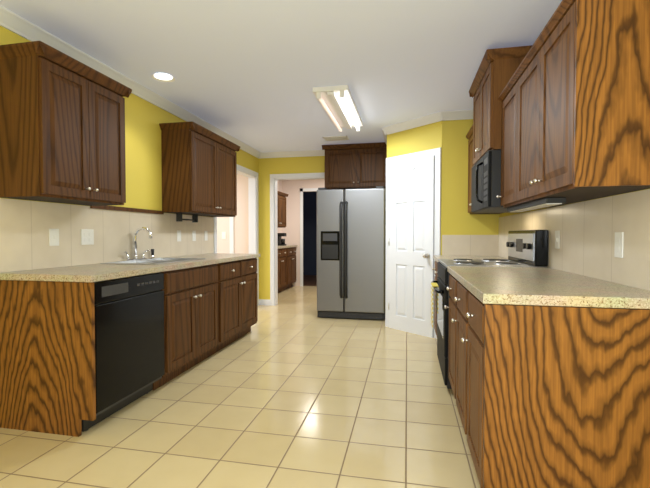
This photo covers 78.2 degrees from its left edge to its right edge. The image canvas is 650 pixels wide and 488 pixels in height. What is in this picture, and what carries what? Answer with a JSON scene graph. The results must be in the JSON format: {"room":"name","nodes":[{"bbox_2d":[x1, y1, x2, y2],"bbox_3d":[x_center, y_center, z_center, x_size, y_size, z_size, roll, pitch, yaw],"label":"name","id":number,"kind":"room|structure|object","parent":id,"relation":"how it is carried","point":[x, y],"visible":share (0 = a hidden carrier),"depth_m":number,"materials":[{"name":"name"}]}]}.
{"room":"kitchen","nodes":[
{"label":"kitchen","id":0,"kind":"room"},
{"bbox_2d":[0,26,258,220],"bbox_3d":[-1.947,-0.146,2.449,0.120,2.440,8.420,0,1,12],"label":"wall","id":1,"kind":"structure","parent":0,"point":[143,151],"depth_m":3.62,"materials":[{"name":"yellow paint"}]},
{"bbox_2d":[0,41,135,208],"bbox_3d":[-1.668,-0.705,2.619,0.347,0.850,0.758,0,1,12],"label":"upper cabinet","id":2,"kind":"object","parent":1,"relation":"attached to","point":[62,127],"depth_m":2.37,"materials":[{"name":"brown wood"}]},
{"bbox_2d":[0,198,213,272],"bbox_3d":[-1.730,-0.067,3.187,0.008,0.440,3.550,0,1,12],"label":"tile","id":3,"kind":"structure","parent":1,"relation":"attached to","point":[25,226],"depth_m":2.94,"materials":[{"name":"beige tile"}]},
{"bbox_2d":[49,229,58,245],"bbox_3d":[-1.822,-0.045,2.694,0.009,0.115,0.075,0,1,12],"label":"outlet","id":4,"kind":"object","parent":3,"relation":"attached to","point":[53,237],"visible":1,"depth_m":2.69,"materials":[{"name":"white plastic"}]},
{"bbox_2d":[81,229,93,244],"bbox_3d":[-1.766,-0.051,2.975,0.006,0.115,0.118,0,1,12],"label":"electrical outlet","id":5,"kind":"object","parent":3,"relation":"attached to","point":[87,236],"visible":1,"depth_m":2.97,"materials":[{"name":"white plastic"}]},
{"bbox_2d":[177,230,180,240],"bbox_3d":[-1.521,-0.085,4.170,0.006,0.115,0.070,0,1,12],"label":"electrical outlet","id":6,"kind":"object","parent":3,"relation":"attached to","point":[178,235],"visible":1,"depth_m":4.16,"materials":[{"name":"white plastic"}]},
{"bbox_2d":[192,231,195,240],"bbox_3d":[-1.459,-0.091,4.464,0.009,0.115,0.070,0,1,12],"label":"outlet","id":7,"kind":"object","parent":3,"relation":"attached to","point":[193,235],"visible":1,"depth_m":4.45,"materials":[{"name":"white plastic"}]},
{"bbox_2d":[204,231,207,240],"bbox_3d":[-1.406,-0.097,4.728,0.006,0.115,0.070,0,1,12],"label":"electrical outlet","id":8,"kind":"object","parent":3,"relation":"attached to","point":[205,235],"visible":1,"depth_m":4.72,"materials":[{"name":"white plastic"}]},
{"bbox_2d":[159,121,239,216],"bbox_3d":[-1.309,-0.743,4.357,0.352,0.852,1.108,0,1,12],"label":"upper cabinet","id":9,"kind":"object","parent":1,"relation":"attached to","point":[199,170],"visible":1,"depth_m":3.93,"materials":[{"name":"brown wood"}]},
{"bbox_2d":[176,213,197,221],"bbox_3d":[-1.399,-0.267,4.070,0.060,0.086,0.316,0,1,12],"label":"towel holder","id":10,"kind":"object","parent":9,"relation":"attached to","point":[193,219],"visible":0.98,"depth_m":4.08,"materials":[{"name":"black"}]},
{"bbox_2d":[214,164,258,305],"bbox_3d":[-1.277,-0.056,5.673,0.136,2.115,1.490,0,1,12],"label":"door frame","id":11,"kind":"structure","parent":1,"relation":"attached to","point":[251,175],"depth_m":6.32,"materials":[{"name":"white paint"}]},
{"bbox_2d":[0,286,480,487],"bbox_3d":[-1.087,1.049,4.678,8.000,0.050,13.320,0,1,12],"label":"floor","id":12,"kind":"structure","parent":0,"point":[290,389],"depth_m":2.37,"materials":[{"name":"tile"}]},
{"bbox_2d":[82,272,164,431],"bbox_3d":[-1.501,0.640,2.611,0.588,0.862,0.646,0,1,12],"label":"dishwasher","id":13,"kind":"object","parent":12,"relation":"on","point":[129,344],"visible":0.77,"depth_m":2.49,"materials":[{"name":"black metal"}]},
{"bbox_2d":[84,263,219,390],"bbox_3d":[-1.375,0.620,3.354,0.637,0.868,0.849,0,1,12],"label":"base cabinet","id":14,"kind":"object","parent":12,"relation":"on","point":[191,295],"depth_m":3.14,"materials":[{"name":"brown wood"}]},
{"bbox_2d":[0,253,259,281],"bbox_3d":[-1.330,0.160,3.493,0.649,0.039,2.560,0,1,12],"label":"countertop","id":15,"kind":"structure","parent":14,"relation":"on","point":[91,272],"depth_m":2.55,"materials":[{"name":"stone"}]},
{"bbox_2d":[123,227,153,260],"bbox_3d":[-1.563,-0.005,3.493,0.186,0.288,0.418,0,1,12],"label":"faucet","id":16,"kind":"object","parent":15,"relation":"on","point":[147,230],"visible":0.94,"depth_m":3.45,"materials":[{"name":"silver metal"}]},
{"bbox_2d":[100,258,205,264],"bbox_3d":[-1.400,0.225,3.356,0.466,0.177,0.756,0,1,12],"label":"sink","id":17,"kind":"object","parent":15,"relation":"in","point":[153,261],"visible":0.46,"depth_m":3.34,"materials":[{"name":"silver metal"}]},
{"bbox_2d":[220,258,257,349],"bbox_3d":[-1.190,0.600,4.255,0.637,0.868,0.991,0,1,12],"label":"base cabinet","id":18,"kind":"object","parent":12,"relation":"on","point":[238,279],"depth_m":4.12,"materials":[{"name":"brown wood"}]},
{"bbox_2d":[278,248,289,292],"bbox_3d":[-0.998,0.520,7.752,0.327,0.868,0.720,0,1,12],"label":"base cabinet","id":19,"kind":"object","parent":12,"relation":"on","point":[286,268],"depth_m":7.84,"materials":[{"name":"brown wood"}]},
{"bbox_2d":[278,245,297,248],"bbox_3d":[-0.988,0.064,7.740,0.347,0.039,2.180,0,1,12],"label":"countertop","id":20,"kind":"structure","parent":19,"relation":"on","point":[285,246],"depth_m":8.09,"materials":[{"name":"stone"}]},
{"bbox_2d":[278,233,285,245],"bbox_3d":[-0.904,-0.099,8.276,0.180,0.258,0.150,0,1,12],"label":"coffee maker","id":21,"kind":"object","parent":20,"relation":"on","point":[281,242],"visible":0.77,"depth_m":8.21,"materials":[{"name":"black plastic"}]},
{"bbox_2d":[286,247,295,286],"bbox_3d":[-0.853,0.504,8.456,0.327,0.868,0.719,0,1,12],"label":"base cabinet","id":22,"kind":"object","parent":12,"relation":"on","point":[290,252],"depth_m":8.45,"materials":[{"name":"brown wood"}]},
{"bbox_2d":[303,275,316,285],"bbox_3d":[0.246,0.903,9.926,4.500,0.004,2.300,0,1,12],"label":"wood floor","id":23,"kind":"structure","parent":12,"relation":"on","point":[309,280],"depth_m":9.88,"materials":[{"name":"brown wood"}]},
{"bbox_2d":[317,186,385,319],"bbox_3d":[0.405,0.119,5.656,0.914,1.765,0.865,0,1,12],"label":"refrigerator","id":24,"kind":"object","parent":12,"relation":"on","point":[351,249],"visible":1,"depth_m":5.29,"materials":[{"name":"grey metal"}]},
{"bbox_2d":[431,261,437,334],"bbox_3d":[1.412,0.608,3.905,0.692,0.868,0.766,0,1,12],"label":"base cabinet","id":25,"kind":"object","parent":12,"relation":"on","point":[435,311],"visible":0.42,"depth_m":4.15,"materials":[{"name":"brown wood"}]},
{"bbox_2d":[433,255,507,261],"bbox_3d":[1.420,0.151,3.893,0.659,0.039,0.769,0,1,12],"label":"countertop","id":26,"kind":"structure","parent":25,"relation":"on","point":[436,257],"depth_m":3.90,"materials":[{"name":"stone"}]},
{"bbox_2d":[448,275,451,387],"bbox_3d":[1.154,0.638,2.561,0.657,0.868,0.444,0,1,12],"label":"base cabinet","id":27,"kind":"object","parent":12,"relation":"on","point":[450,276],"depth_m":2.71,"materials":[{"name":"brown wood"}]},
{"bbox_2d":[452,276,463,428],"bbox_3d":[1.064,0.648,2.126,0.657,0.868,0.445,0,1,12],"label":"base cabinet","id":28,"kind":"object","parent":12,"relation":"on","point":[457,288],"depth_m":2.29,"materials":[{"name":"brown wood"}]},
{"bbox_2d":[431,230,547,388],"bbox_3d":[1.230,0.476,3.159,0.732,1.165,0.751,0,1,12],"label":"range","id":29,"kind":"object","parent":12,"relation":"on","point":[527,248],"visible":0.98,"depth_m":2.91,"materials":[{"name":"black metal"}]},
{"bbox_2d":[431,283,438,328],"bbox_3d":[0.879,0.490,3.211,0.044,0.334,0.220,0,1,12],"label":"towel","id":30,"kind":"object","parent":29,"relation":"hanging from","point":[434,285],"visible":1,"depth_m":3.13,"materials":[{"name":"yellow fabric"}]},
{"bbox_2d":[464,287,649,487],"bbox_3d":[0.973,0.658,1.678,0.657,0.868,0.469,0,1,12],"label":"base cabinet","id":31,"kind":"object","parent":12,"relation":"on","point":[551,396],"depth_m":1.46,"materials":[{"name":"brown wood"}]},
{"bbox_2d":[447,266,649,308],"bbox_3d":[1.053,0.192,2.104,0.659,0.039,1.366,0,1,12],"label":"countertop","id":32,"kind":"structure","parent":31,"relation":"on","point":[541,286],"depth_m":1.64,"materials":[{"name":"stone"}]},
{"bbox_2d":[217,156,324,299],"bbox_3d":[-1.617,-0.240,6.617,5.330,2.440,0.120,0,1,12],"label":"wall","id":33,"kind":"structure","parent":0,"point":[291,165],"depth_m":6.43,"materials":[{"name":"yellow paint"}]},
{"bbox_2d":[229,217,233,252],"bbox_3d":[-1.523,-0.068,6.532,0.070,2.100,0.016,0,1,12],"label":"door frame","id":34,"kind":"structure","parent":33,"relation":"attached to","point":[231,225],"depth_m":6.52,"materials":[{"name":"white paint"}]},
{"bbox_2d":[259,299,269,304],"bbox_3d":[-1.806,0.954,5.774,5.350,0.090,1.660,0,1,12],"label":"baseboard","id":35,"kind":"structure","parent":33,"relation":"attached to","point":[264,302],"depth_m":6.44,"materials":[{"name":"white paint"}]},
{"bbox_2d":[270,173,324,305],"bbox_3d":[-0.369,-0.062,6.356,1.010,2.095,0.136,0,1,12],"label":"door frame","id":36,"kind":"structure","parent":33,"relation":"attached to","point":[274,178],"depth_m":6.39,"materials":[{"name":"white paint"}]},
{"bbox_2d":[322,142,386,189],"bbox_3d":[0.480,-1.126,5.907,1.003,0.626,0.382,0,1,12],"label":"upper cabinet","id":37,"kind":"object","parent":33,"relation":"attached to","point":[356,166],"visible":0.9,"depth_m":5.75,"materials":[{"name":"brown wood"}]},
{"bbox_2d":[277,180,282,238],"bbox_3d":[-1.217,-0.266,7.744,0.100,2.440,2.250,0,1,12],"label":"wall","id":38,"kind":"structure","parent":0,"point":[279,182],"depth_m":8.69,"materials":[{"name":"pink paint"}]},
{"bbox_2d":[277,191,287,227],"bbox_3d":[-1.005,-0.658,7.656,0.342,0.672,0.988,0,1,12],"label":"upper cabinet","id":39,"kind":"object","parent":38,"relation":"attached to","point":[281,209],"visible":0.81,"depth_m":7.77,"materials":[{"name":"brown wood"}]},
{"bbox_2d":[0,0,561,151],"bbox_3d":[-1.087,-1.440,4.622,8.000,0.050,13.320,0,1,12],"label":"ceiling","id":40,"kind":"structure","parent":0,"point":[251,73],"depth_m":2.84,"materials":[{"name":"paint"}]},
{"bbox_2d":[151,73,175,81],"bbox_3d":[-1.336,-1.378,3.306,0.190,0.012,0.190,0,1,12],"label":"recessed light","id":41,"kind":"object","parent":40,"relation":"in","point":[161,77],"visible":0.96,"depth_m":3.32,"materials":[{"name":"white glass"}]},
{"bbox_2d":[323,136,348,140],"bbox_3d":[0.151,-1.427,5.405,0.330,0.011,0.210,0,1,12],"label":"ceiling vent","id":42,"kind":"object","parent":40,"relation":"in","point":[333,138],"visible":1,"depth_m":5.39,"materials":[{"name":"white metal"}]},
{"bbox_2d":[312,85,362,131],"bbox_3d":[0.166,-1.353,4.112,0.320,0.099,1.220,0,1,12],"label":"fluorescent ceiling light","id":43,"kind":"object","parent":40,"relation":"attached to","point":[338,104],"visible":1,"depth_m":3.88,"materials":[{"name":"white plastic"}]},
{"bbox_2d":[283,179,324,285],"bbox_3d":[0.397,-0.286,8.643,2.900,2.440,0.100,0,1,12],"label":"wall","id":44,"kind":"structure","parent":0,"point":[291,189],"depth_m":8.81,"materials":[{"name":"pink paint"}]},
{"bbox_2d":[300,188,317,285],"bbox_3d":[-0.154,-0.140,8.700,0.800,2.145,0.016,0,1,12],"label":"door frame","id":45,"kind":"structure","parent":44,"relation":"attached to","point":[301,230],"depth_m":8.76,"materials":[{"name":"white paint"}]},
{"bbox_2d":[303,192,316,274],"bbox_3d":[0.488,-0.341,11.073,4.700,2.440,0.100,0,1,12],"label":"wall","id":46,"kind":"structure","parent":0,"point":[309,233],"depth_m":11.20,"materials":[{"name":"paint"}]},
{"bbox_2d":[387,119,499,254],"bbox_3d":[1.478,-0.207,5.160,1.320,2.440,1.730,0,1,12],"label":"wall","id":47,"kind":"structure","parent":0,"point":[449,138],"depth_m":4.29,"materials":[{"name":"yellow paint"}]},
{"bbox_2d":[0,5,472,158],"bbox_3d":[-0.289,-1.314,2.021,3.290,0.085,8.300,0,1,12],"label":"crown molding","id":48,"kind":"structure","parent":47,"relation":"attached to","point":[11,21],"depth_m":3.77,"materials":[{"name":"white paint"}]},
{"bbox_2d":[388,156,434,337],"bbox_3d":[0.984,0.030,4.610,0.518,1.990,0.449,0,1,12],"label":"pantry door","id":49,"kind":"structure","parent":47,"relation":"in","point":[411,229],"depth_m":4.59,"materials":[{"name":"white paint"}]},
{"bbox_2d":[385,147,440,337],"bbox_3d":[0.999,-0.010,4.627,0.018,2.069,0.781,-1,2,-39],"label":"door frame","id":50,"kind":"structure","parent":47,"relation":"attached to","point":[436,152],"depth_m":4.48,"materials":[{"name":"white paint"}]},
{"bbox_2d":[442,235,498,255],"bbox_3d":[1.545,0.016,4.264,0.572,0.225,0.008,0,1,12],"label":"tile","id":51,"kind":"structure","parent":47,"relation":"attached to","point":[473,245],"depth_m":4.26,"materials":[{"name":"beige tile"}]},
{"bbox_2d":[500,189,646,216],"bbox_3d":[1.220,-0.111,0.916,0.120,2.440,6.690,0,1,12],"label":"wall","id":52,"kind":"structure","parent":0,"point":[504,214],"depth_m":3.10,"materials":[{"name":"yellow paint"}]},
{"bbox_2d":[466,125,501,213],"bbox_3d":[1.579,-0.722,3.844,0.352,0.832,0.776,0,1,12],"label":"upper cabinet","id":53,"kind":"object","parent":52,"relation":"attached to","point":[469,136],"visible":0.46,"depth_m":4.09,"materials":[{"name":"brown wood"}]},
{"bbox_2d":[469,45,531,164],"bbox_3d":[1.391,-0.998,3.093,0.422,0.674,0.819,0,1,12],"label":"upper cabinet","id":54,"kind":"object","parent":52,"relation":"attached to","point":[498,67],"visible":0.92,"depth_m":2.77,"materials":[{"name":"brown wood"}]},
{"bbox_2d":[471,150,539,212],"bbox_3d":[1.379,-0.461,3.107,0.446,0.396,0.751,0,1,12],"label":"microwave","id":55,"kind":"object","parent":54,"relation":"attached to","point":[486,181],"visible":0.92,"depth_m":2.87,"materials":[{"name":"black"}]},
{"bbox_2d":[496,77,565,207],"bbox_3d":[1.314,-0.623,2.519,0.339,0.759,0.412,0,1,12],"label":"upper cabinet","id":56,"kind":"object","parent":52,"relation":"attached to","point":[505,96],"depth_m":2.63,"materials":[{"name":"brown wood"}]},
{"bbox_2d":[499,189,649,290],"bbox_3d":[1.479,-0.035,2.499,0.008,0.407,3.490,0,1,12],"label":"tile","id":57,"kind":"structure","parent":52,"relation":"attached to","point":[588,229],"depth_m":2.01,"materials":[{"name":"beige tile"}]},
{"bbox_2d":[555,231,559,248],"bbox_3d":[1.481,-0.028,2.554,0.009,0.115,0.070,0,1,12],"label":"electrical outlet","id":58,"kind":"object","parent":57,"relation":"attached to","point":[557,239],"visible":1,"depth_m":2.54,"materials":[{"name":"white plastic"}]},
{"bbox_2d":[614,232,623,257],"bbox_3d":[1.329,0.004,1.810,0.006,0.115,0.070,0,1,12],"label":"electrical outlet","id":59,"kind":"object","parent":57,"relation":"attached to","point":[619,243],"visible":1,"depth_m":1.80,"materials":[{"name":"white plastic"}]},
{"bbox_2d":[508,0,649,207],"bbox_3d":[1.188,-0.609,1.905,0.339,0.759,0.842,0,1,12],"label":"upper cabinet","id":60,"kind":"object","parent":52,"relation":"attached to","point":[574,96],"depth_m":1.53,"materials":[{"name":"brown wood"}]},
{"bbox_2d":[507,197,565,211],"bbox_3d":[1.212,-0.222,2.345,0.090,0.030,0.790,0,1,12],"label":"under-cabinet light","id":61,"kind":"object","parent":60,"relation":"attached to","point":[541,203],"visible":1,"depth_m":2.13,"materials":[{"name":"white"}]}
]}

